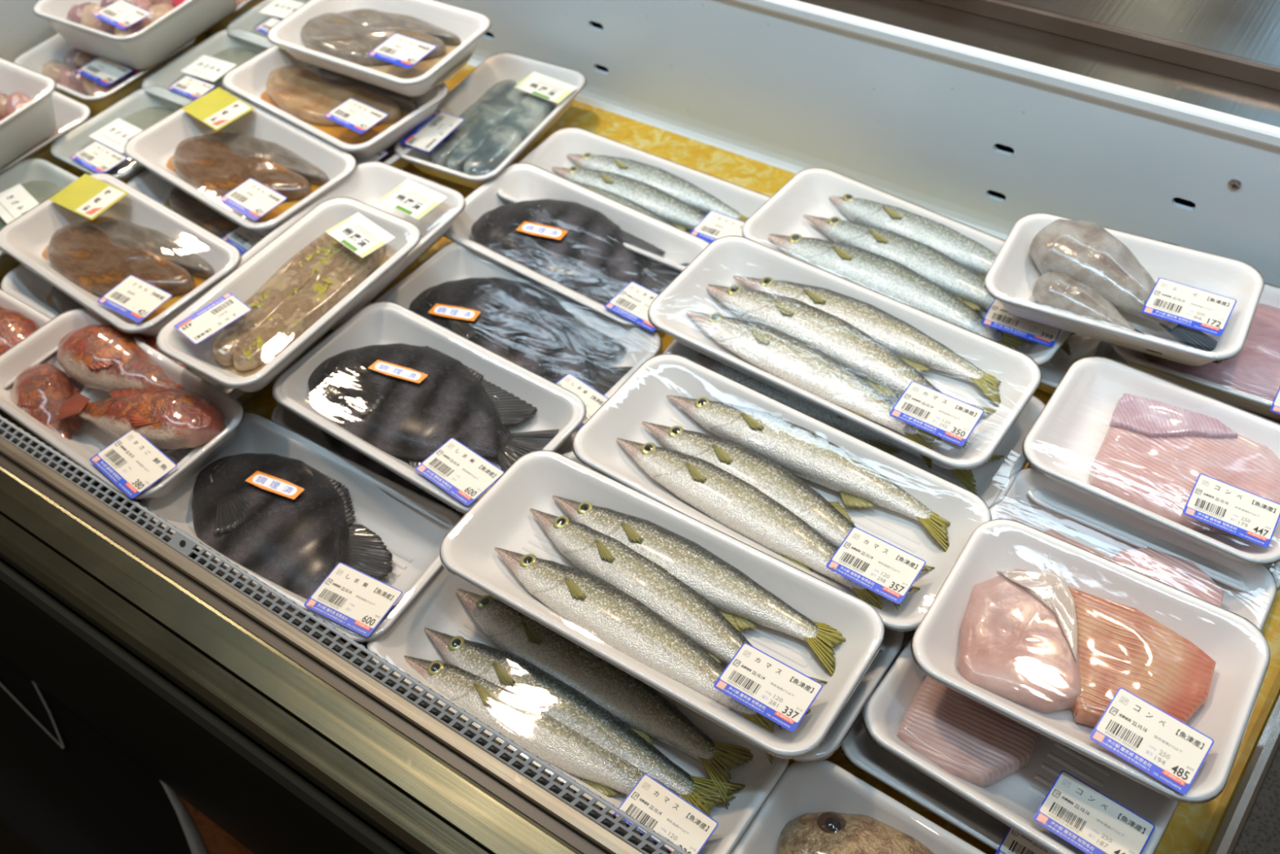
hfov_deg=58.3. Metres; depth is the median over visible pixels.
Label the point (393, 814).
strip
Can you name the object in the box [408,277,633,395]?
striped knifejaw
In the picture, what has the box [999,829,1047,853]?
print
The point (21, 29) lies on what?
wall
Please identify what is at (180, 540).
grille
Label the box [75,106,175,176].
filling
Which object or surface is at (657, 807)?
print
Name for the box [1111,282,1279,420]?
tray
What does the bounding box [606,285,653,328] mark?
print
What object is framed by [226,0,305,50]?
plastic tray
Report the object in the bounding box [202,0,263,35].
tray
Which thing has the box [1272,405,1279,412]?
print
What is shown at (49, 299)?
puddle
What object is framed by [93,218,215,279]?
fillet
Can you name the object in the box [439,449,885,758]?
tray
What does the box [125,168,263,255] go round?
tray
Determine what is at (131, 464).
print
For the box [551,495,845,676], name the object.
barracuda
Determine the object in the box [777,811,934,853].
fish
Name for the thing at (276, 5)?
print
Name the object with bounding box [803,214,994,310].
barracuda
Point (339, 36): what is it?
fillet
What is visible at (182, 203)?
fillet
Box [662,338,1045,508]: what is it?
tray
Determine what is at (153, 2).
piece
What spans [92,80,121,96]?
piece
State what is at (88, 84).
piece
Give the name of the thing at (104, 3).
piece
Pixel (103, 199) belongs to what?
print
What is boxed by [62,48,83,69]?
piece
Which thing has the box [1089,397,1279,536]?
piece
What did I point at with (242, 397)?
tray
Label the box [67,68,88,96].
piece
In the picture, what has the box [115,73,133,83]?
piece
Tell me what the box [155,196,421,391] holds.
tray
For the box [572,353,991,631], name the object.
tray
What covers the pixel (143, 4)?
piece
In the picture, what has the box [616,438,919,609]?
barracuda
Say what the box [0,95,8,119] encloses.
piece
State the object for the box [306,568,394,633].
print
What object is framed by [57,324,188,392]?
red rockfish
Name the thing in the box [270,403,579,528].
tray
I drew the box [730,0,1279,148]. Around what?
trim
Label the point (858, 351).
barracuda
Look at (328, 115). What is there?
print
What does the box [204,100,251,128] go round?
print
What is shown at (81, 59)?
piece
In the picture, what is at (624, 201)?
barracuda
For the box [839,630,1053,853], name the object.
tray
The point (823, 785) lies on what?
tray
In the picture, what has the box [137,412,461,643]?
tray
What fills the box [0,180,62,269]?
filling
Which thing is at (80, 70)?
print
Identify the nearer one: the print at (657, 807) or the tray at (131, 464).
the print at (657, 807)
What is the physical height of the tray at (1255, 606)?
0.028 m
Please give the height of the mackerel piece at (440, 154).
0.016 m
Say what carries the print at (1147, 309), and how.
on the tray at (1219, 296)
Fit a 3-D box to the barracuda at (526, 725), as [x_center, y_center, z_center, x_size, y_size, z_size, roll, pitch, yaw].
[-0.053,0.180,0.675,0.227,0.021,0.045,22,54,22]
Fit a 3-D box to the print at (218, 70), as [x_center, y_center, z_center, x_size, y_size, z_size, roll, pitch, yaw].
[-0.430,-0.355,1.140,0.030,0.001,0.014,21,54,22]
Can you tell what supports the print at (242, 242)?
on the tray at (145, 181)
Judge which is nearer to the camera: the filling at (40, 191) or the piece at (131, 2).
the filling at (40, 191)
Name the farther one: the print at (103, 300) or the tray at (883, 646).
the print at (103, 300)
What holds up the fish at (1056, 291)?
in the tray at (1219, 296)
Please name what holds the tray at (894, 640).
on the mat
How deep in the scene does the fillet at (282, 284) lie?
0.86 m
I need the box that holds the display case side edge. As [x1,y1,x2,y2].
[1195,669,1279,853]
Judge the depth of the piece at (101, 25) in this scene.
1.15 m
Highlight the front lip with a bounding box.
[0,435,645,853]
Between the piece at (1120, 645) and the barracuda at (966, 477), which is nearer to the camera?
the piece at (1120, 645)
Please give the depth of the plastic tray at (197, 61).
1.15 m
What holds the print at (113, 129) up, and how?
on the plastic tray at (108, 127)
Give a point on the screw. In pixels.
(1233, 184)
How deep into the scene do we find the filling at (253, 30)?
1.22 m
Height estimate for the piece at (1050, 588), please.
0.004 m
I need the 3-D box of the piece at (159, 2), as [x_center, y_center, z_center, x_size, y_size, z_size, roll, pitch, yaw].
[-0.482,-0.440,1.187,0.043,0.029,0.025,-14,49,-7]
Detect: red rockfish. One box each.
[0,305,39,355]
[9,363,84,464]
[53,386,226,449]
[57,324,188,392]
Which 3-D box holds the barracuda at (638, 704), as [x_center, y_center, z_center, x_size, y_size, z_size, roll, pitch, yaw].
[-0.029,0.151,0.697,0.234,0.022,0.044,27,57,26]
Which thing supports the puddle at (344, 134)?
in the tray at (248, 80)
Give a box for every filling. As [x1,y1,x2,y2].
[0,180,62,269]
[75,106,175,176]
[169,47,259,99]
[250,0,309,36]
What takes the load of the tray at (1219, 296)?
on the tray at (1270, 295)
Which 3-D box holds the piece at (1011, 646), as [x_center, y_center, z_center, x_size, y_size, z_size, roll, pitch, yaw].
[0.208,0.115,0.633,0.064,0.019,0.084,5,50,10]
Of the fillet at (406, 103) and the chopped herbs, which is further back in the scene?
the fillet at (406, 103)
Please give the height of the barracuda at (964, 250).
0.022 m
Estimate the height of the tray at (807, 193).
0.031 m
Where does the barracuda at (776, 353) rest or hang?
in the tray at (948, 415)
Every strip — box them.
[0,453,607,853]
[0,465,584,853]
[0,513,491,853]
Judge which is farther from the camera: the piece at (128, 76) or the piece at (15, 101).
the piece at (128, 76)
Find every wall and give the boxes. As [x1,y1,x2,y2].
[0,0,57,62]
[435,0,1279,286]
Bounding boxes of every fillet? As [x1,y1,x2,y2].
[51,285,87,313]
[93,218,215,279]
[168,186,239,238]
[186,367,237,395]
[211,231,342,366]
[216,132,329,186]
[266,65,402,126]
[300,13,446,66]
[306,65,418,111]
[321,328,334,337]
[337,8,461,46]
[384,144,394,153]
[463,93,557,176]
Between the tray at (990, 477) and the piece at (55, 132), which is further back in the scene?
the piece at (55, 132)
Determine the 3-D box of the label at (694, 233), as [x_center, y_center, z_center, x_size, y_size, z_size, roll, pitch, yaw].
[0.069,-0.160,0.946,0.045,0.001,0.030,25,56,24]
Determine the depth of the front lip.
0.68 m
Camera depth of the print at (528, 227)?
0.95 m
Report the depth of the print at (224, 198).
0.96 m
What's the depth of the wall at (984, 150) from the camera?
0.95 m
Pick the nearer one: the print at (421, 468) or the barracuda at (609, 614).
the barracuda at (609, 614)
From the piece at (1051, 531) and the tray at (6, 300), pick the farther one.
the tray at (6, 300)
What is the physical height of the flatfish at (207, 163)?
0.014 m
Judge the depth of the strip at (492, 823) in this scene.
0.68 m
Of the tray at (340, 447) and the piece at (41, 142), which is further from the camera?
the piece at (41, 142)
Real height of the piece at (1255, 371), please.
0.018 m
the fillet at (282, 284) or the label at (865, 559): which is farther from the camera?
the fillet at (282, 284)
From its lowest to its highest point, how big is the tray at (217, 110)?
0.033 m
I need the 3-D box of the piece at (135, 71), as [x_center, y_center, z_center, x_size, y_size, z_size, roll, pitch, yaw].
[-0.516,-0.374,1.189,0.025,0.028,0.045,-21,51,-13]
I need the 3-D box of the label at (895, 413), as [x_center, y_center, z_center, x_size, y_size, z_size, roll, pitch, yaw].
[0.190,-0.008,0.737,0.047,0.001,0.029,25,56,24]
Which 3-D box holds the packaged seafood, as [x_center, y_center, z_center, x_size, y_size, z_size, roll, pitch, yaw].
[-0.249,-0.097,0.869,0.035,0.015,0.162,25,54,23]
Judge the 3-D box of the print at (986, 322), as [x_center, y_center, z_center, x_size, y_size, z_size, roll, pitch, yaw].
[0.274,-0.075,0.821,0.048,0.001,0.029,22,54,22]
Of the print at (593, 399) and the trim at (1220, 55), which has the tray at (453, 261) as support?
the print at (593, 399)
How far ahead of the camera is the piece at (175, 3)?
1.17 m
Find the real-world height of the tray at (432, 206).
0.030 m
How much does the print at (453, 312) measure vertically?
0.001 m
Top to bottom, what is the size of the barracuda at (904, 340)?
0.021 m
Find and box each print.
[0,195,27,217]
[71,146,122,172]
[75,186,124,217]
[77,61,127,84]
[91,434,166,494]
[93,4,145,26]
[98,283,164,318]
[102,128,130,144]
[168,80,211,97]
[178,293,236,339]
[192,62,222,75]
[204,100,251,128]
[221,185,280,216]
[222,232,253,251]
[252,474,297,495]
[255,21,275,29]
[269,4,295,14]
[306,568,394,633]
[325,103,382,130]
[325,217,385,257]
[368,39,431,65]
[374,362,421,380]
[378,184,439,219]
[404,111,451,148]
[417,443,496,502]
[434,306,474,318]
[514,75,571,103]
[522,223,561,236]
[557,377,603,421]
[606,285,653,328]
[615,781,709,853]
[715,649,814,725]
[983,300,1054,344]
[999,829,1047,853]
[1036,779,1146,853]
[1093,696,1204,788]
[1143,282,1230,333]
[1185,480,1276,543]
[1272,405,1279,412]
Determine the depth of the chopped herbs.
0.87 m
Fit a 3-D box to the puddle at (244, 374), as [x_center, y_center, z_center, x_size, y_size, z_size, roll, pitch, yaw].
[-0.260,-0.093,0.876,0.073,0.003,0.166,24,55,23]
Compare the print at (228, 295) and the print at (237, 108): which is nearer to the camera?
the print at (228, 295)
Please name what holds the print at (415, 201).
on the tray at (432, 206)
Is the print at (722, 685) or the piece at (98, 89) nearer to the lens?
the print at (722, 685)
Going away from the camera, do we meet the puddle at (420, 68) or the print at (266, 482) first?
the print at (266, 482)
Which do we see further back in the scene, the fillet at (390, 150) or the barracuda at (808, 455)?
the fillet at (390, 150)
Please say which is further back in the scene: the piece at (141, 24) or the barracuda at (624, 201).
the piece at (141, 24)
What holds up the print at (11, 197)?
on the plastic tray at (15, 201)
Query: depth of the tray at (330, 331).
0.93 m
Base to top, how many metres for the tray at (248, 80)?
0.033 m
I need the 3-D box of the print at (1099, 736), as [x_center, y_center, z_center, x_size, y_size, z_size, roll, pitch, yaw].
[0.253,0.156,0.570,0.045,0.001,0.030,30,58,28]
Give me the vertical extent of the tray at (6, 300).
0.028 m
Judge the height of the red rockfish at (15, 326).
0.029 m
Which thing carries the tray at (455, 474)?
on the tray at (280, 415)
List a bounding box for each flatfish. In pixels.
[46,222,195,297]
[172,135,311,200]
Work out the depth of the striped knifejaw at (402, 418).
0.81 m
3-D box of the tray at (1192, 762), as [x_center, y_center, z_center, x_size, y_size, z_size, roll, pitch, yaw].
[0.239,0.124,0.619,0.164,0.032,0.119,24,55,24]
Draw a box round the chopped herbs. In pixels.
[242,240,341,360]
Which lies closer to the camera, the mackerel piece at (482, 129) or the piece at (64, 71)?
the mackerel piece at (482, 129)
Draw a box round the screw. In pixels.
[1227,178,1241,190]
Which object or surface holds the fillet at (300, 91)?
in the tray at (248, 80)
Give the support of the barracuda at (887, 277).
in the tray at (807, 193)
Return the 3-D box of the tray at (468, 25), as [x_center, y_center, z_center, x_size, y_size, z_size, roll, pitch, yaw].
[-0.243,-0.364,1.078,0.191,0.032,0.126,23,55,23]
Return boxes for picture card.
[175,792,253,853]
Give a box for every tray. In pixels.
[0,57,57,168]
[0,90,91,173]
[0,158,79,279]
[0,173,241,337]
[0,263,156,338]
[0,288,57,389]
[0,308,244,499]
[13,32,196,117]
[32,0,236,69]
[50,85,194,182]
[77,360,295,455]
[124,87,357,236]
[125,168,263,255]
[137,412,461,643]
[141,27,273,106]
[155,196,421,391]
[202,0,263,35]
[222,44,448,159]
[225,160,466,329]
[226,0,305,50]
[266,0,491,96]
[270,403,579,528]
[271,301,586,513]
[320,429,456,511]
[355,105,453,169]
[365,566,790,853]
[373,240,662,429]
[393,52,586,189]
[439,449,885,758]
[443,162,710,331]
[497,127,771,271]
[561,450,905,762]
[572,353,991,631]
[586,466,915,654]
[647,235,1041,469]
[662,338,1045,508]
[731,758,987,853]
[741,167,1071,366]
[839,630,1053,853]
[862,633,1179,853]
[911,518,1271,803]
[983,213,1264,366]
[989,466,1276,631]
[1022,355,1279,564]
[1026,463,1279,593]
[1037,333,1114,394]
[1093,340,1279,423]
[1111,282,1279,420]
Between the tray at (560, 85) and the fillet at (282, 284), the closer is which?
the fillet at (282, 284)
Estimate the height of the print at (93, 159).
0.001 m
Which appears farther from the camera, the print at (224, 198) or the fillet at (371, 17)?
the fillet at (371, 17)
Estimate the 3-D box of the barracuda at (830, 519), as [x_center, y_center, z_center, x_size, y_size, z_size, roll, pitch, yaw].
[0.086,0.043,0.730,0.219,0.020,0.043,32,59,28]
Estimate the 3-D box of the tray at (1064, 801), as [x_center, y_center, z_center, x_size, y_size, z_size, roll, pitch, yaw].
[0.214,0.167,0.631,0.158,0.032,0.121,29,57,26]
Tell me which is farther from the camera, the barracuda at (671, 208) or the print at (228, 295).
the barracuda at (671, 208)
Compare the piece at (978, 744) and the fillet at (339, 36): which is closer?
the piece at (978, 744)
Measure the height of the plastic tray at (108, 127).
0.038 m
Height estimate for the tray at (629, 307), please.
0.032 m
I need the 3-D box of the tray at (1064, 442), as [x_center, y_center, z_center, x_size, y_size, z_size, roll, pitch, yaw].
[0.336,0.023,0.730,0.162,0.030,0.116,27,56,25]
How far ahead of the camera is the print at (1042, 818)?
0.58 m
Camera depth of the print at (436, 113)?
1.05 m
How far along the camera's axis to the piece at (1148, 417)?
0.74 m
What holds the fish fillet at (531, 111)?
in the tray at (560, 85)
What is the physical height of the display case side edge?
0.043 m
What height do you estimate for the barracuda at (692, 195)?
0.020 m
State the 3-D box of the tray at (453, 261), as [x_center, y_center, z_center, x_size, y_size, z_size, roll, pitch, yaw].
[-0.096,-0.071,0.896,0.230,0.030,0.115,29,57,26]
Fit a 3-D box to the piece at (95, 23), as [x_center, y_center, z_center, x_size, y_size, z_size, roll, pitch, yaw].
[-0.538,-0.409,1.169,0.031,0.030,0.036,33,59,29]
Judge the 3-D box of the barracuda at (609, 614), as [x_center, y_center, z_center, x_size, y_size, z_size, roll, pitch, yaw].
[-0.003,0.119,0.665,0.223,0.020,0.042,29,57,27]
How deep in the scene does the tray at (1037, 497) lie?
0.71 m
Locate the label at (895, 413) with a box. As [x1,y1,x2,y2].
[891,386,977,443]
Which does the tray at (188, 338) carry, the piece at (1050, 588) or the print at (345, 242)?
the print at (345, 242)
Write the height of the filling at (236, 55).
0.021 m
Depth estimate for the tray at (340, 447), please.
0.81 m
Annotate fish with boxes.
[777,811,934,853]
[1028,218,1222,364]
[1031,271,1161,354]
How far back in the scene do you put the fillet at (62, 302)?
0.96 m
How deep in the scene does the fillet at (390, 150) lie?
1.06 m
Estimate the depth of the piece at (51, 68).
1.19 m
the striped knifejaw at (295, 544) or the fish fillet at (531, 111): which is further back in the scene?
the fish fillet at (531, 111)
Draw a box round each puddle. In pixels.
[41,216,207,323]
[46,290,55,306]
[163,197,172,209]
[165,131,321,222]
[210,253,390,377]
[260,90,412,144]
[305,43,472,87]
[377,152,395,162]
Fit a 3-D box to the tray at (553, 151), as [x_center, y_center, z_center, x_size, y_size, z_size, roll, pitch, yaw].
[0.004,-0.187,0.994,0.261,0.032,0.117,26,56,24]
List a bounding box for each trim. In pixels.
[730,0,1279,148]
[795,0,1279,127]
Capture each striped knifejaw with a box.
[191,453,394,642]
[307,342,559,471]
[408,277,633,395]
[471,199,688,305]
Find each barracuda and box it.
[404,655,735,808]
[423,626,745,815]
[455,588,753,808]
[493,546,810,763]
[529,508,827,728]
[551,165,706,231]
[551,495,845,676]
[564,177,677,227]
[566,152,748,222]
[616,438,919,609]
[641,421,934,609]
[666,395,951,551]
[685,310,942,469]
[696,353,1004,494]
[706,284,996,448]
[733,275,1001,407]
[768,233,1036,348]
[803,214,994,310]
[828,194,997,275]
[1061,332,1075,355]
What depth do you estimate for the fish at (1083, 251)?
0.80 m
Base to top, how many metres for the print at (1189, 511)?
0.001 m
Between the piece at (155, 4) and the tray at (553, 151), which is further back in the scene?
the piece at (155, 4)
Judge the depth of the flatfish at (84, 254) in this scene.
0.94 m
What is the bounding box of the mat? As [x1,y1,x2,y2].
[0,32,1279,853]
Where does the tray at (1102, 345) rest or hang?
on the mat
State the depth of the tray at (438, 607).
0.66 m
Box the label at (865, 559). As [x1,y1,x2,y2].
[828,533,918,599]
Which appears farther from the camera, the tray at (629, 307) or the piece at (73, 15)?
the piece at (73, 15)
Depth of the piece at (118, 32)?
1.14 m
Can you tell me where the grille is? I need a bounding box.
[0,414,690,853]
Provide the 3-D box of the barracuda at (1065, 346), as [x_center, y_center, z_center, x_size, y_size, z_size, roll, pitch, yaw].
[0.252,-0.108,0.906,0.208,0.019,0.040,28,57,26]
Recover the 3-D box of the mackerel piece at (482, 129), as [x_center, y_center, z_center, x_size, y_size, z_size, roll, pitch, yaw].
[-0.137,-0.280,1.070,0.025,0.018,0.145,21,55,21]
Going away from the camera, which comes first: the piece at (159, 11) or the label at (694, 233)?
the label at (694, 233)
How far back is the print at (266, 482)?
0.79 m
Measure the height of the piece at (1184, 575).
0.020 m
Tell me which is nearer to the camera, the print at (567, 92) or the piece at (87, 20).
the print at (567, 92)
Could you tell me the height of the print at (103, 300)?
0.001 m
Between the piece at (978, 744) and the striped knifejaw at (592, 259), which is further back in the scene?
the striped knifejaw at (592, 259)
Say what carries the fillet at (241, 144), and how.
in the tray at (217, 110)
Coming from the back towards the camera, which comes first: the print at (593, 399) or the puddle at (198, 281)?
the puddle at (198, 281)
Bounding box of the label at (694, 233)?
[691,217,742,239]
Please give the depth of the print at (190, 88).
1.12 m
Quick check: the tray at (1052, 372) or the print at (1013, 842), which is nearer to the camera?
the print at (1013, 842)
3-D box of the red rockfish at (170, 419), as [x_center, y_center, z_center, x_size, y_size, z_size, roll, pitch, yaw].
[-0.365,-0.011,0.838,0.135,0.028,0.058,8,50,12]
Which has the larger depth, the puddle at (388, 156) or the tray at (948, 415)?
the puddle at (388, 156)
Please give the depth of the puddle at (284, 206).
0.99 m
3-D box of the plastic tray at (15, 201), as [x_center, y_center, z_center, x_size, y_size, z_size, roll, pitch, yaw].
[-0.560,-0.183,1.026,0.106,0.038,0.131,27,56,25]
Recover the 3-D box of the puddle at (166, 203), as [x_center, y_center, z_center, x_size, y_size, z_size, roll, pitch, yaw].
[-0.357,-0.190,1.035,0.175,0.002,0.087,29,57,26]
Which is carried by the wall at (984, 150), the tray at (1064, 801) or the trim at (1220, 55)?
the trim at (1220, 55)
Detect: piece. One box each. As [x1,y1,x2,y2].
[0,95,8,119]
[4,91,33,116]
[17,141,42,157]
[41,59,70,84]
[41,129,59,142]
[58,66,78,88]
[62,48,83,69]
[66,2,91,24]
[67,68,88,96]
[73,51,95,68]
[80,3,104,28]
[82,75,96,96]
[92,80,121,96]
[93,18,98,29]
[95,18,114,35]
[100,0,112,8]
[111,0,135,4]
[114,26,128,36]
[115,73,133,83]
[127,18,148,35]
[129,66,143,75]
[132,0,151,9]
[143,3,174,25]
[144,3,159,10]
[149,0,158,4]
[155,0,172,5]
[172,0,186,8]
[431,79,516,168]
[446,87,529,173]
[896,675,1039,786]
[956,568,1081,713]
[996,570,1077,661]
[1044,528,1111,559]
[1067,586,1216,728]
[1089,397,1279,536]
[1109,393,1238,437]
[1110,546,1223,606]
[1143,302,1279,401]
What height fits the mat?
0.014 m
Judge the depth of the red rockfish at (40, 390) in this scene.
0.86 m
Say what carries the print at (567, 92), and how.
on the tray at (560, 85)
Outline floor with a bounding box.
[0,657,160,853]
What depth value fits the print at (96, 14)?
1.13 m
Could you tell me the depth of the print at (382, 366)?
0.82 m
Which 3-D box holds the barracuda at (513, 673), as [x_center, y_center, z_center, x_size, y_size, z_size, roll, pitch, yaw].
[-0.044,0.172,0.680,0.230,0.021,0.043,24,55,23]
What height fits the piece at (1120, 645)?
0.017 m
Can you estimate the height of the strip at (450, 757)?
0.016 m
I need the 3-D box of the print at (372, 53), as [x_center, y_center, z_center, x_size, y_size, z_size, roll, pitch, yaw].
[-0.216,-0.338,1.034,0.046,0.001,0.033,24,55,23]

